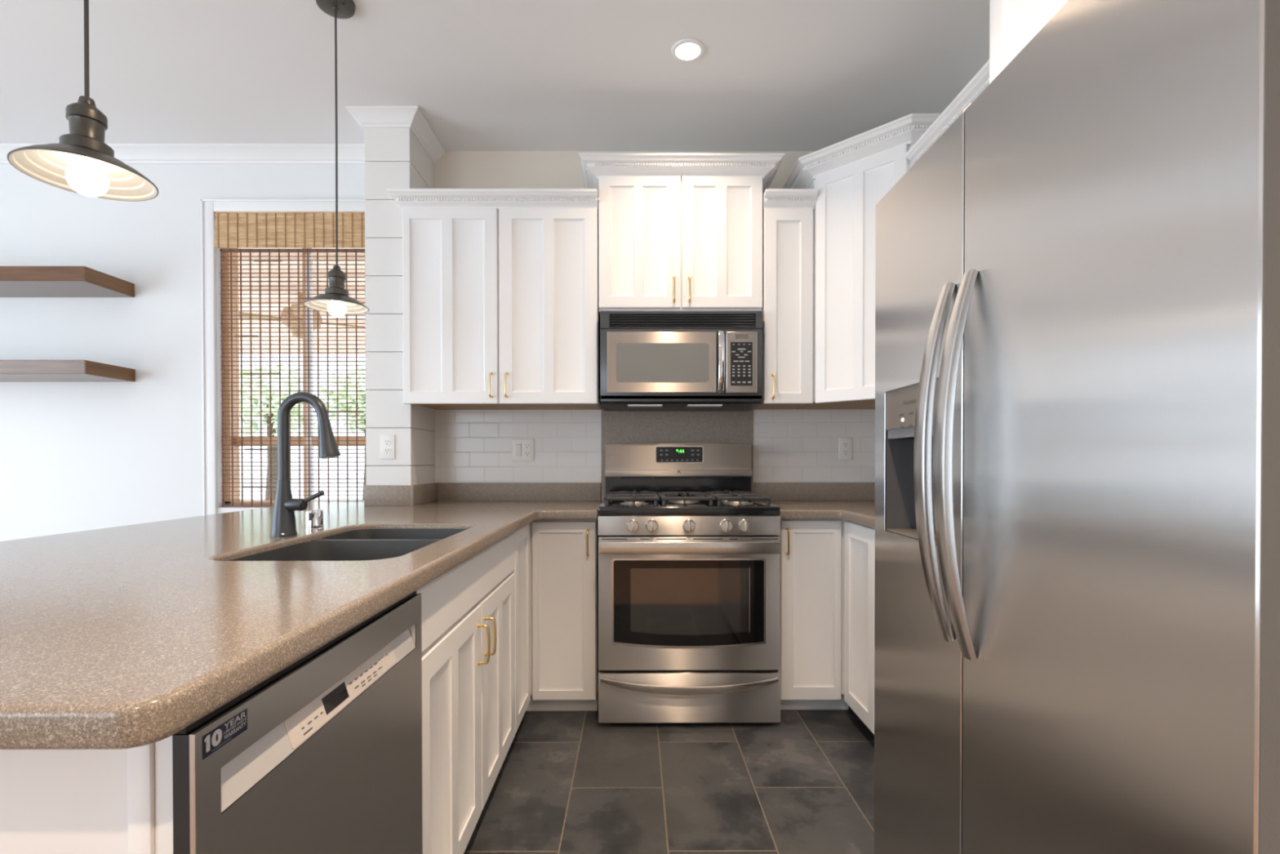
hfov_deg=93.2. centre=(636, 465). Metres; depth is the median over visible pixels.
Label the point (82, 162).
pendant lamp
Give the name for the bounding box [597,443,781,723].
gas range
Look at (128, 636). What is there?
countertop
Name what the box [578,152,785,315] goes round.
upper cabinet
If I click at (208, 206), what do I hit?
trim
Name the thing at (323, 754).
dishwasher
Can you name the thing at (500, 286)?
upper cabinet
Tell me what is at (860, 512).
countertop
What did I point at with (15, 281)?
floating shelf
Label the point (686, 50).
recessed light
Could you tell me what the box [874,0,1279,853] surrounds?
refrigerator
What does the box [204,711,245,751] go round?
print
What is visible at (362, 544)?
sink
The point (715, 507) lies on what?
cooktop
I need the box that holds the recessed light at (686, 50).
[671,38,704,62]
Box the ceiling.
[0,0,990,151]
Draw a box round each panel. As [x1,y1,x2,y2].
[0,735,173,853]
[601,408,752,500]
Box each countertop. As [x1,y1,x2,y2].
[0,500,603,749]
[761,500,875,528]
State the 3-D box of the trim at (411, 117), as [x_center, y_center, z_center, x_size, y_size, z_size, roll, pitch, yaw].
[-1.169,-1.621,2.986,0.330,0.068,0.410,0,0,0]
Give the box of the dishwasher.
[172,590,422,853]
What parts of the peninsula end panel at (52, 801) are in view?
panel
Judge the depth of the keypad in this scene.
2.78 m
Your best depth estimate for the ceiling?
2.50 m
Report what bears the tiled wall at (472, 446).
attached to the wall at (75, 456)
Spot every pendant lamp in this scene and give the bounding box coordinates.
[7,0,158,201]
[303,0,368,317]
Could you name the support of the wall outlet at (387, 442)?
attached to the wall pillar
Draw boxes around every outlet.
[379,434,395,458]
[511,439,533,461]
[839,437,852,459]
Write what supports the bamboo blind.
attached to the window
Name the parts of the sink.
bowl, bowl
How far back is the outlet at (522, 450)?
3.19 m
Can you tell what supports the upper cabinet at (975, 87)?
attached to the wall
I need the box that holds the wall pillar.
[364,128,435,485]
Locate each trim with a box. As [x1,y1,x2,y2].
[0,143,364,164]
[200,199,365,515]
[345,106,445,164]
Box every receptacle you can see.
[383,439,391,453]
[524,443,530,456]
[842,441,848,455]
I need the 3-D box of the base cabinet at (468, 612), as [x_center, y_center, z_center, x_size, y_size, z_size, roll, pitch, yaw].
[-0.742,0.666,1.765,0.645,0.860,1.033,0,0,0]
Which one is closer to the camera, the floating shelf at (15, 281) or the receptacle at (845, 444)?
the floating shelf at (15, 281)
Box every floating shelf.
[0,266,134,297]
[0,360,135,382]
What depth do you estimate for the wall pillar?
2.85 m
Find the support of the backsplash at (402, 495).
attached to the tiled wall at (472, 446)
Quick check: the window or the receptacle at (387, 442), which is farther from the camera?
the window
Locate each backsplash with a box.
[364,482,600,506]
[753,482,875,500]
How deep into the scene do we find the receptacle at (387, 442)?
2.84 m
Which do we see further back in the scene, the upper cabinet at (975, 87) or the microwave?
the microwave
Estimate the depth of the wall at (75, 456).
3.19 m
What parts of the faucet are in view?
spout, lever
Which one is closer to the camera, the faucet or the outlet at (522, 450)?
the faucet
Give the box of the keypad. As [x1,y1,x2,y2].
[731,343,751,382]
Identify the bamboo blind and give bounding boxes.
[214,212,369,506]
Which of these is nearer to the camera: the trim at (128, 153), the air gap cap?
the air gap cap
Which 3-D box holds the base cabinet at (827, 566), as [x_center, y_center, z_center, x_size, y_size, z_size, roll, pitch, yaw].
[1.063,0.659,2.388,0.906,0.860,1.638,0,0,0]
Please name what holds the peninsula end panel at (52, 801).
on the floor
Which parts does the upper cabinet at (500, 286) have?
door, handle, crown molding, handle, panel, door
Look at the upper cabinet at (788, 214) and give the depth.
2.82 m
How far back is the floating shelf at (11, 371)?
2.94 m
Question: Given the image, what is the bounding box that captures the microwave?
[600,311,762,411]
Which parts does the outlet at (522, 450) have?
rocker frame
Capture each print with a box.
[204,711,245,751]
[301,653,387,735]
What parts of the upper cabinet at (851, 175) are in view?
panel, crown molding, door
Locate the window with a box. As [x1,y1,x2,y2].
[222,248,365,505]
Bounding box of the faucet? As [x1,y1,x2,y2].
[270,391,340,537]
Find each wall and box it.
[0,151,815,541]
[435,408,875,484]
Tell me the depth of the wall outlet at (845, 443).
3.20 m
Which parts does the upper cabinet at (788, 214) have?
handle, panel, door, crown molding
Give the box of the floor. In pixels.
[463,690,874,853]
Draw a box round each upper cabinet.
[385,188,602,409]
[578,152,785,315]
[752,188,817,409]
[782,113,941,408]
[905,59,989,164]
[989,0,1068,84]
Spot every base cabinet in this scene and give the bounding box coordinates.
[416,532,515,853]
[511,518,599,733]
[777,519,875,738]
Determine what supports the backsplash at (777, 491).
attached to the tiled wall at (472, 446)
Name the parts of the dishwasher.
pocket handle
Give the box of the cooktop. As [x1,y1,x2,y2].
[597,498,780,515]
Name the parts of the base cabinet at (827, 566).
handle, door, door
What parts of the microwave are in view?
door, frame, handle, control panel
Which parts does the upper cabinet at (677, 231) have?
door, handle, crown molding, handle, door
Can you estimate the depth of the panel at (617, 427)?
3.19 m
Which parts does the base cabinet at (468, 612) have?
door, drawer, handle, handle, door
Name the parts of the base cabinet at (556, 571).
door, door, handle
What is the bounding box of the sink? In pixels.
[228,528,466,560]
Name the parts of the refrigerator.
dispenser panel, freezer door, handle, handle, door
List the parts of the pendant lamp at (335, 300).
lamp shade, cord, bulb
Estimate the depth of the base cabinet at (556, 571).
2.64 m
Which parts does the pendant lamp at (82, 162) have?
lamp shade, cord, bulb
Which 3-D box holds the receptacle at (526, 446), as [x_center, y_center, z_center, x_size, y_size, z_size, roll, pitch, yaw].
[-0.574,-0.084,3.190,0.033,0.070,0.003,0,0,0]
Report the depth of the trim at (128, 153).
3.15 m
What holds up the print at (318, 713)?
attached to the dishwasher
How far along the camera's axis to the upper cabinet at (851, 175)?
2.70 m
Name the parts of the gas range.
knob, burner, knob, panel, clock panel, clock frame, burner, window trim, oven door, oven glass, knob, control panel, drawer, drawer handle, door handle, knob, burner, knob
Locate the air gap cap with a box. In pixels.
[304,509,324,530]
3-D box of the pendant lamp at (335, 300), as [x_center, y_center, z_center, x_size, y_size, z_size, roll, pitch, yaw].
[-1.069,-1.090,2.158,0.211,1.117,0.211,0,0,0]
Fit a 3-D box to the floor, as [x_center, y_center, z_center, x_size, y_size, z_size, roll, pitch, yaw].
[-1.536,1.162,0.009,6.125,0.100,6.408,0,0,0]

